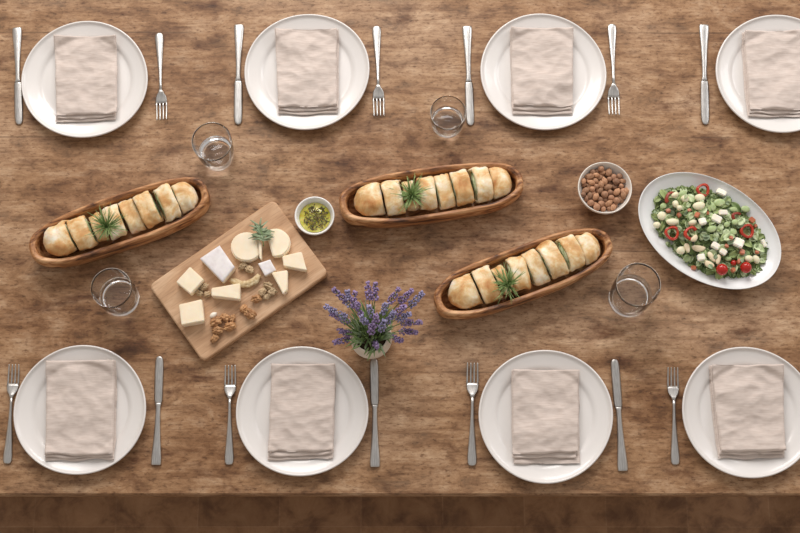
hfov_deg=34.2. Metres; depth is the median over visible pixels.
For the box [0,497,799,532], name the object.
floor
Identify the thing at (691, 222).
bean
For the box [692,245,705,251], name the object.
mushroom slice
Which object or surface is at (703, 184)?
ring
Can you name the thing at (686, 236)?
ring
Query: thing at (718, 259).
mushroom slice
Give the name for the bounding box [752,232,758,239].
salad leaf
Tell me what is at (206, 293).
walnut
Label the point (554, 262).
bread slice
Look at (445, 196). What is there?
bread slice
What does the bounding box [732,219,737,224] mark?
disc
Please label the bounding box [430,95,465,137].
water glass
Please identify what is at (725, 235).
salad leaf
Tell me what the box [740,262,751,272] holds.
cherry tomato
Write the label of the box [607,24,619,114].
fork
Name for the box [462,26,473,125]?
table knife
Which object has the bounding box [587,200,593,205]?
hazelnut
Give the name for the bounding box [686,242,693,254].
salad leaf
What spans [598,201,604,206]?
hazelnut
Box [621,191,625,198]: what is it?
hazelnut
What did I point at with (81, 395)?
linen napkin
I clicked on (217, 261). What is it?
cheese
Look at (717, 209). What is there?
salad leaf
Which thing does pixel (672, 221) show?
bean
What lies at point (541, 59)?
linen napkin
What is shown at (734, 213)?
ring
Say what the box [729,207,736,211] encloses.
disc
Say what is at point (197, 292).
walnut
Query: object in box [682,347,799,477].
dinner plate
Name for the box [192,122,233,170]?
water glass
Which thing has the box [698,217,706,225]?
cheese cube
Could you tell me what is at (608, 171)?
hazelnut
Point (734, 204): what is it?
salad leaf
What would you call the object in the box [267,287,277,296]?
walnut
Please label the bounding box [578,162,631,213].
bowl
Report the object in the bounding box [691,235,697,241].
mushroom slice
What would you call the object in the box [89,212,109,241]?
bread slice
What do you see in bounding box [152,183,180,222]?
bread slice
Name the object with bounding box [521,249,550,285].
bread slice
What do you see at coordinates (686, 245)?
mushroom slice
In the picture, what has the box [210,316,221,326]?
walnut
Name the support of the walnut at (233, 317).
on the cutting board
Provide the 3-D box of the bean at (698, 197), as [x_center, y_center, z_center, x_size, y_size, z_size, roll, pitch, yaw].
[0.637,-0.145,2.764,0.022,0.012,0.019,0,76,0]
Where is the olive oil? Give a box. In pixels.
[299,203,329,231]
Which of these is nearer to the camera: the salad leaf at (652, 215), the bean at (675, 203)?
the bean at (675, 203)
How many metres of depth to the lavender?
2.62 m
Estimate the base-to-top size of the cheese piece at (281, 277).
0.020 m
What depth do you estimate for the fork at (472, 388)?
2.68 m
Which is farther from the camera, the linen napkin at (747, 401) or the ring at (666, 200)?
the ring at (666, 200)
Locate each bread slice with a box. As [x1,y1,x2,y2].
[43,220,77,256]
[67,215,98,250]
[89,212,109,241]
[102,204,127,239]
[118,199,145,233]
[132,191,163,228]
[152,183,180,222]
[171,182,198,213]
[354,182,385,215]
[381,180,405,215]
[402,180,418,210]
[416,176,437,210]
[433,173,455,209]
[448,273,482,308]
[449,169,473,206]
[467,166,493,203]
[471,265,502,303]
[488,167,511,199]
[491,265,513,294]
[505,256,530,290]
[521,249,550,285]
[535,240,568,279]
[555,234,584,271]
[574,232,599,264]
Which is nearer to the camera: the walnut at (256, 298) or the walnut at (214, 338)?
the walnut at (214, 338)
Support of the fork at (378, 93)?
on the dining table
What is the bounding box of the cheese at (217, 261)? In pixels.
[200,245,234,283]
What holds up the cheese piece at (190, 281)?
on the cutting board
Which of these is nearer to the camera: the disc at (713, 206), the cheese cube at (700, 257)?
the cheese cube at (700, 257)
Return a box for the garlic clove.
[210,312,216,317]
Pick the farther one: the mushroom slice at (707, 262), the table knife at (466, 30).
the table knife at (466, 30)
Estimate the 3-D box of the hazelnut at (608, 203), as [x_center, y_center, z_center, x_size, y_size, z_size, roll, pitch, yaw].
[0.445,-0.134,2.765,0.018,0.010,0.012,-19,76,-5]
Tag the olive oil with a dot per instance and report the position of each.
(317, 205)
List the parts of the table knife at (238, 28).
blade, handle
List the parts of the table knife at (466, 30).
handle, blade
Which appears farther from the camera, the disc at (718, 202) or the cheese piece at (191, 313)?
the disc at (718, 202)
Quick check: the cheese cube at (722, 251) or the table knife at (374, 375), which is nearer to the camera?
the table knife at (374, 375)
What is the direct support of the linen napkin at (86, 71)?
on the dinner plate at (38, 86)
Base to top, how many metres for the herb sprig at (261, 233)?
0.014 m
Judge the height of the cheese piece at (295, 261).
0.020 m
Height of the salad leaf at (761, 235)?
0.013 m
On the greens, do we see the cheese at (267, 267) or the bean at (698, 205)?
the bean at (698, 205)
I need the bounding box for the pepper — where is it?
[748,217,755,222]
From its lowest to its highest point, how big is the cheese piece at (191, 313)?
0.024 m
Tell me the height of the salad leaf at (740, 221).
0.008 m
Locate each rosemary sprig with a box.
[85,202,127,239]
[390,174,430,211]
[491,265,524,303]
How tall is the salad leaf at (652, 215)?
0.008 m
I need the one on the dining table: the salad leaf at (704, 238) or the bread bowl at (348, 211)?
the bread bowl at (348, 211)
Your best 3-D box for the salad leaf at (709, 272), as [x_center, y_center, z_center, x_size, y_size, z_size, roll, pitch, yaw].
[0.658,0.011,2.744,0.032,0.010,0.010,-21,77,-5]
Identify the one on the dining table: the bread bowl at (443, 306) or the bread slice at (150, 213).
the bread bowl at (443, 306)
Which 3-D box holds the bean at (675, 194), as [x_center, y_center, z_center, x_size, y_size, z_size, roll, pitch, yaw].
[0.583,-0.151,2.757,0.017,0.012,0.012,-28,77,-7]
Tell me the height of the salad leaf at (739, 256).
0.010 m
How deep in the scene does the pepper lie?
2.75 m
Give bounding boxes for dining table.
[0,0,799,496]
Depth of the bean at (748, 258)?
2.73 m
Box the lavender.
[323,281,424,360]
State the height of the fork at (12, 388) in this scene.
0.010 m
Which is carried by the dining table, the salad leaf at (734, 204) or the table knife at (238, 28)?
the table knife at (238, 28)
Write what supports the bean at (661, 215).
on the greens
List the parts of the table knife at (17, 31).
handle, blade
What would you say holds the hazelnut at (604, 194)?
in the bowl at (616, 169)
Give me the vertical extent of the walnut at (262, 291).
0.014 m
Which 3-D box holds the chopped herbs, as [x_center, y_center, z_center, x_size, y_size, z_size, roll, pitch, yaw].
[-0.178,-0.106,2.769,0.056,0.008,0.059,-5,76,-1]
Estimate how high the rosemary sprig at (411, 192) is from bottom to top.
0.062 m
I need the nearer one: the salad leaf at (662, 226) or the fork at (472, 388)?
the fork at (472, 388)
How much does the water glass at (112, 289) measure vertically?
0.104 m
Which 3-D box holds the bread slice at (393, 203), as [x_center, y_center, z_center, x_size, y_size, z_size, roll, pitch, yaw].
[-0.012,-0.144,2.756,0.047,0.059,0.078,-12,76,-3]
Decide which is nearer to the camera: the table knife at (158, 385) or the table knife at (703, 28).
the table knife at (158, 385)
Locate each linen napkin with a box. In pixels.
[44,360,116,460]
[53,35,117,121]
[268,363,335,460]
[275,28,338,114]
[510,26,573,114]
[511,369,579,463]
[709,364,785,459]
[741,29,799,116]
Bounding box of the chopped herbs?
[304,204,328,229]
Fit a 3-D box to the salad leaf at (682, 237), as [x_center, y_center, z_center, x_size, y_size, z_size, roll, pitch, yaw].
[0.599,-0.063,2.746,0.019,0.013,0.017,-40,79,-9]
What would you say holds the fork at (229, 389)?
on the dining table
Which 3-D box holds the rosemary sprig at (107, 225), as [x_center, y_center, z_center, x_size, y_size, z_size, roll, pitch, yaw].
[-0.613,-0.095,2.705,0.090,0.064,0.087,4,76,1]
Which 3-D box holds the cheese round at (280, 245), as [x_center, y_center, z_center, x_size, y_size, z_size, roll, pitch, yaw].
[-0.254,-0.051,2.748,0.045,0.018,0.063,-17,76,-4]
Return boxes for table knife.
[12,27,22,124]
[151,356,163,464]
[234,24,243,124]
[370,358,379,466]
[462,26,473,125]
[611,359,627,470]
[699,24,708,124]
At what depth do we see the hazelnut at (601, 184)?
2.77 m
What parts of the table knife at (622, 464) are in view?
blade, handle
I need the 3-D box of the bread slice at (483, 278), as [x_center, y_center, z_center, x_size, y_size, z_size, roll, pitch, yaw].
[0.181,0.040,2.710,0.047,0.057,0.079,-23,77,-6]
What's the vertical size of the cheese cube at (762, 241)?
0.013 m
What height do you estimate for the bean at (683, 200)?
0.012 m
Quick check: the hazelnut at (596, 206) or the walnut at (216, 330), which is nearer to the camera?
the walnut at (216, 330)
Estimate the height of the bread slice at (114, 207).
0.052 m
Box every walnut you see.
[195,289,202,296]
[200,282,208,290]
[203,291,210,296]
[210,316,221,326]
[210,334,218,342]
[211,326,223,334]
[219,313,230,321]
[223,321,236,330]
[230,314,235,321]
[240,304,247,312]
[243,308,256,318]
[251,294,261,302]
[258,287,266,296]
[267,287,277,296]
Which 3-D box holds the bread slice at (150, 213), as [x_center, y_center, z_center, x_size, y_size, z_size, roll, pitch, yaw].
[-0.531,-0.119,2.750,0.041,0.059,0.079,-26,77,-6]
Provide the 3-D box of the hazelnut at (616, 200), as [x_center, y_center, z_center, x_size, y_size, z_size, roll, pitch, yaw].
[0.460,-0.140,2.764,0.014,0.013,0.014,39,79,9]
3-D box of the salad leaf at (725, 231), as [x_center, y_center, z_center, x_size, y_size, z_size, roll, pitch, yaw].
[0.687,-0.070,2.738,0.016,0.011,0.017,-20,76,-5]
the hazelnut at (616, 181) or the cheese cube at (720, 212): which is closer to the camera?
the cheese cube at (720, 212)
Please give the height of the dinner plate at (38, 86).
0.024 m
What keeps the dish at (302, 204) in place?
on the dining table
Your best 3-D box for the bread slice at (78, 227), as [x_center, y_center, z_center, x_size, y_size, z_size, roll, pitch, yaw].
[-0.667,-0.068,2.738,0.043,0.057,0.078,-26,77,-6]
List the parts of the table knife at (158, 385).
handle, blade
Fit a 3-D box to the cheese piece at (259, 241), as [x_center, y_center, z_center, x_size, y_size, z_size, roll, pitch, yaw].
[-0.294,-0.036,2.742,0.006,0.021,0.049,-4,76,-1]
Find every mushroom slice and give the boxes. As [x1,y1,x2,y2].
[684,243,689,252]
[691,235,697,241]
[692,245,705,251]
[704,260,714,266]
[707,252,714,261]
[715,254,720,264]
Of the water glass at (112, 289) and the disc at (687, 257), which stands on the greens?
the disc at (687, 257)
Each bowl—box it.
[29,177,209,267]
[339,162,523,227]
[433,228,612,319]
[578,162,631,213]
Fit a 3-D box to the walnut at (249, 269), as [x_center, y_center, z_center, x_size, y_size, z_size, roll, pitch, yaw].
[-0.317,0.005,2.736,0.026,0.014,0.017,28,77,7]
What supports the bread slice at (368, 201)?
in the bread bowl at (348, 211)
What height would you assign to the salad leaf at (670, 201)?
0.009 m
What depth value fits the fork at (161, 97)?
2.86 m
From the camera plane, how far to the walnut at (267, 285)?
2.72 m
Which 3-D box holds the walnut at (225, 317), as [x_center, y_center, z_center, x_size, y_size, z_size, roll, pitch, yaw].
[-0.364,0.106,2.710,0.024,0.014,0.016,22,77,6]
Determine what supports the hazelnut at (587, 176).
in the bowl at (616, 169)
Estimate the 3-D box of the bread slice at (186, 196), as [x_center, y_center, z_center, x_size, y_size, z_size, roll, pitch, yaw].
[-0.453,-0.146,2.758,0.048,0.056,0.067,-25,77,-6]
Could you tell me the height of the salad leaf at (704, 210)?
0.009 m
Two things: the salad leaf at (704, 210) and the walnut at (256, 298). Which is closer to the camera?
the walnut at (256, 298)
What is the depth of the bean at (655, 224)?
2.76 m
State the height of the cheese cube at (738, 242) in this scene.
0.014 m
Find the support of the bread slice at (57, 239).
in the bread bowl at (107, 248)
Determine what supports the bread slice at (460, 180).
in the bread bowl at (348, 211)
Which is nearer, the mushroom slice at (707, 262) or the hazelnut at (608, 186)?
the mushroom slice at (707, 262)
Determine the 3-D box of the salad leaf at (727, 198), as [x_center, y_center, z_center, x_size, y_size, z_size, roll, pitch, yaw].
[0.696,-0.137,2.774,0.023,0.010,0.024,-6,76,-2]
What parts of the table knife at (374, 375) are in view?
blade, handle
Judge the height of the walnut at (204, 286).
0.012 m
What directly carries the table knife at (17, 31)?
on the dining table
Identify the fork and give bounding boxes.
[3,364,18,463]
[155,33,166,119]
[224,365,235,464]
[372,26,384,115]
[466,363,478,465]
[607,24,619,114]
[667,367,679,464]
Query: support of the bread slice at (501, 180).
in the bread bowl at (348, 211)
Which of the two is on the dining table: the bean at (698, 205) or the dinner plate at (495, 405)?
the dinner plate at (495, 405)
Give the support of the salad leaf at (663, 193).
on the greens
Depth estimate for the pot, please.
2.65 m
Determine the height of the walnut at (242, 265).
0.012 m
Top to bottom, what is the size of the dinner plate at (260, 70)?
0.024 m
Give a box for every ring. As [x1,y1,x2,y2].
[664,191,673,203]
[664,226,678,240]
[683,226,696,240]
[696,183,708,195]
[731,212,740,219]
[739,224,753,237]
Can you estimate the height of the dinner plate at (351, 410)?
0.024 m
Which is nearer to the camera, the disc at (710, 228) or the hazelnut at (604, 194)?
the disc at (710, 228)
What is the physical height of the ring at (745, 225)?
0.014 m
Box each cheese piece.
[177,267,204,295]
[179,300,204,326]
[211,283,240,300]
[258,240,262,260]
[272,270,287,294]
[282,252,306,271]
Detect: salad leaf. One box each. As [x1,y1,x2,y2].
[651,213,657,220]
[654,196,661,202]
[659,189,666,198]
[659,220,665,232]
[664,200,674,209]
[665,214,673,220]
[678,232,685,240]
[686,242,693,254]
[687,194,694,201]
[688,212,695,219]
[699,207,706,213]
[703,233,709,240]
[706,270,714,274]
[709,234,715,240]
[713,207,722,213]
[715,272,723,279]
[721,197,730,207]
[722,229,729,236]
[723,233,735,240]
[728,250,738,257]
[731,202,740,211]
[737,253,744,259]
[738,219,743,225]
[738,228,748,234]
[744,239,751,247]
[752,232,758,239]
[753,242,760,254]
[754,233,763,240]
[754,244,764,251]
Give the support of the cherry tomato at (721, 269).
on the greens
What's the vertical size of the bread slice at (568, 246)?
0.058 m
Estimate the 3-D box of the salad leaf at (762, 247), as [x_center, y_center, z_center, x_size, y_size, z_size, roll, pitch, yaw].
[0.757,-0.039,2.742,0.021,0.009,0.021,-9,76,-2]
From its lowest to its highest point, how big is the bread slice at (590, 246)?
0.054 m
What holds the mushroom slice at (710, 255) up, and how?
on the greens
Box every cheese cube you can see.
[697,253,704,260]
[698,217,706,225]
[711,214,721,223]
[711,241,719,250]
[716,188,726,196]
[718,210,727,214]
[719,248,726,255]
[732,237,744,248]
[760,239,766,246]
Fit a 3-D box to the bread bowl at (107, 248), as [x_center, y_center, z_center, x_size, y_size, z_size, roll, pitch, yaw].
[-0.591,-0.092,2.759,0.392,0.060,0.119,-20,76,-5]
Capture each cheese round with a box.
[231,232,258,262]
[268,229,290,257]
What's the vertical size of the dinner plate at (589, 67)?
0.024 m
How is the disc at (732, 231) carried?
on the greens
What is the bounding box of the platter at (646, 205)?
[638,172,780,288]
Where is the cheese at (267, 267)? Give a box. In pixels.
[258,260,275,276]
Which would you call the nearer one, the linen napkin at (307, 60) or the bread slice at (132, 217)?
the bread slice at (132, 217)
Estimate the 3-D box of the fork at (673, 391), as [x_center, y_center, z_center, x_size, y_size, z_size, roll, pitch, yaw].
[0.566,0.307,2.681,0.025,0.010,0.201,1,76,0]
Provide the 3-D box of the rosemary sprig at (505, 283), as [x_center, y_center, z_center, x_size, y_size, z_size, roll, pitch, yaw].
[0.218,0.037,2.672,0.075,0.056,0.082,20,76,5]
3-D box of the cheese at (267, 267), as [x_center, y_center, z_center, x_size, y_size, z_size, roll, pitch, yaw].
[-0.279,0.003,2.734,0.027,0.018,0.032,-29,77,-7]
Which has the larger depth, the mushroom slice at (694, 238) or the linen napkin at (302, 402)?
the mushroom slice at (694, 238)
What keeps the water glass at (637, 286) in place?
on the dining table
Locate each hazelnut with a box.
[582,187,589,192]
[584,173,593,178]
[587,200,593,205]
[593,193,598,200]
[593,203,599,210]
[598,180,603,187]
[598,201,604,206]
[601,191,607,197]
[602,177,607,184]
[603,184,612,189]
[605,200,612,206]
[606,168,611,175]
[613,178,619,184]
[613,197,619,203]
[614,188,619,195]
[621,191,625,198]
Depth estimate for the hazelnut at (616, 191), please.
2.77 m
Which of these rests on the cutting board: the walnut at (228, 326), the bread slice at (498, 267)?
the walnut at (228, 326)
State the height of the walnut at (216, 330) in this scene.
0.015 m
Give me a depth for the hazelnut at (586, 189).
2.77 m
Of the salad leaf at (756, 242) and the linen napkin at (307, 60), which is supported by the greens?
the salad leaf at (756, 242)
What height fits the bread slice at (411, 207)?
0.046 m
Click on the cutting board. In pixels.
(169, 293)
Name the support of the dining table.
on the floor
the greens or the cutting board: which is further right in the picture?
the greens
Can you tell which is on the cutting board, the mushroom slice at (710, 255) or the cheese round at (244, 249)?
the cheese round at (244, 249)
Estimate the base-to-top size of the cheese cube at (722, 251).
0.013 m
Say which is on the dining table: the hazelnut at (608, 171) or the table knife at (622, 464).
the table knife at (622, 464)
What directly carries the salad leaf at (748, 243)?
on the greens
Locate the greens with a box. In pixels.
[652,185,768,278]
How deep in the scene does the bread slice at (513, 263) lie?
2.70 m
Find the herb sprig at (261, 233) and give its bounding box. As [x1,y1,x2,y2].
[248,217,274,245]
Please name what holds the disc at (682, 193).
on the greens
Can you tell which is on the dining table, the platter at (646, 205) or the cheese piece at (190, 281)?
the platter at (646, 205)
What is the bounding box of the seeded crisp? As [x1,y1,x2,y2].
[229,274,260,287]
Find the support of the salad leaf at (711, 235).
on the greens
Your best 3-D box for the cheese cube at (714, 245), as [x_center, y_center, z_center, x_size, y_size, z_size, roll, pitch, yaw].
[0.663,-0.043,2.734,0.018,0.011,0.014,34,78,8]
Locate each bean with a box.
[653,222,660,227]
[657,211,665,219]
[666,218,678,225]
[671,192,678,197]
[672,200,678,207]
[676,246,684,253]
[681,195,688,202]
[688,219,696,225]
[693,202,704,209]
[695,194,704,201]
[744,255,752,261]
[753,255,759,263]
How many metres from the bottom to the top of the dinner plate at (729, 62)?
0.024 m
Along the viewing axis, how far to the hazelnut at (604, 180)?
2.77 m
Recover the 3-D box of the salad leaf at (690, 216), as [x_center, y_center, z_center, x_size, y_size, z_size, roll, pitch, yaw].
[0.616,-0.105,2.742,0.017,0.009,0.017,-7,76,-2]
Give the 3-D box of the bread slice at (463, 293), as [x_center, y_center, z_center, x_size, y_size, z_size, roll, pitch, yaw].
[0.135,0.057,2.708,0.072,0.054,0.069,-23,77,-6]
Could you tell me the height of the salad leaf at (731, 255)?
0.012 m
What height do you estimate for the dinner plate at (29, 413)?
0.024 m
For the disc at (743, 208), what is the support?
on the greens
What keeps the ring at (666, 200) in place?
on the greens
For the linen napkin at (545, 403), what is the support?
on the dinner plate at (495, 405)
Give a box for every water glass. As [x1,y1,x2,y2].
[91,268,139,316]
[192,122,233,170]
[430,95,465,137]
[608,263,660,317]
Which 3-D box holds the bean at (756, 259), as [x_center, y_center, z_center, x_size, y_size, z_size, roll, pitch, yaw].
[0.751,-0.015,2.743,0.015,0.012,0.020,-22,77,-6]
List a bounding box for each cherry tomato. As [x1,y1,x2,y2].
[716,264,727,274]
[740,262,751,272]
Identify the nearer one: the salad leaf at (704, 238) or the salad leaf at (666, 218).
the salad leaf at (704, 238)
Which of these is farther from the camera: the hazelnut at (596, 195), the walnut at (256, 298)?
the hazelnut at (596, 195)
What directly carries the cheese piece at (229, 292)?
on the cutting board
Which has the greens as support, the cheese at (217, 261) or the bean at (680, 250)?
the bean at (680, 250)
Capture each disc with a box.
[678,191,686,195]
[683,254,690,261]
[706,202,715,210]
[707,226,715,231]
[714,199,724,205]
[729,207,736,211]
[730,229,736,234]
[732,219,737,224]
[741,206,749,211]
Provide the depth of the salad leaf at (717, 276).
2.74 m
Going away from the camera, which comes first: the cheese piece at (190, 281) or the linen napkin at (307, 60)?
the cheese piece at (190, 281)
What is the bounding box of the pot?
[350,325,391,358]
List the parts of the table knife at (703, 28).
handle, blade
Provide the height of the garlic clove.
0.011 m
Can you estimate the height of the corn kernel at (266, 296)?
0.010 m
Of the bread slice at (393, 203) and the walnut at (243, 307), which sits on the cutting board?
the walnut at (243, 307)
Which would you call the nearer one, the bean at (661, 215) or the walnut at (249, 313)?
the walnut at (249, 313)
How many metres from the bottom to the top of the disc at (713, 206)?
0.007 m
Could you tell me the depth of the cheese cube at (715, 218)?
2.74 m
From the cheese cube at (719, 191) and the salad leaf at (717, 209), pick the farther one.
the cheese cube at (719, 191)
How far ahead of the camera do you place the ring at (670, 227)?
2.75 m
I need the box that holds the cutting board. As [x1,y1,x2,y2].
[151,202,326,360]
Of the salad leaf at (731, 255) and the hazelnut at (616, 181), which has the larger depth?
the hazelnut at (616, 181)
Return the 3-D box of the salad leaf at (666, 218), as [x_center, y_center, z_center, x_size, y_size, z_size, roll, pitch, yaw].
[0.572,-0.102,2.761,0.019,0.010,0.018,13,76,3]
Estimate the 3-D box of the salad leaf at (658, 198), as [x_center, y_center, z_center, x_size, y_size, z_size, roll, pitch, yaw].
[0.551,-0.144,2.780,0.017,0.009,0.016,5,76,1]
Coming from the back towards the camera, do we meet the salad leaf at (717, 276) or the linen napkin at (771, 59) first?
the linen napkin at (771, 59)
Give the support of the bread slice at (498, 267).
in the bread bowl at (443, 306)
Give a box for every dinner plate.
[13,345,145,474]
[21,21,147,137]
[236,346,368,475]
[244,14,369,129]
[479,350,612,483]
[480,14,606,129]
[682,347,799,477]
[716,15,799,132]
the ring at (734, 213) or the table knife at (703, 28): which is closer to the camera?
the ring at (734, 213)
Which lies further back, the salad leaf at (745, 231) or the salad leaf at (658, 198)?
the salad leaf at (658, 198)
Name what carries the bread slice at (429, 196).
in the bread bowl at (348, 211)
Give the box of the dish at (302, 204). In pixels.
[295,197,333,234]
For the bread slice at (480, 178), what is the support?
in the bread bowl at (348, 211)

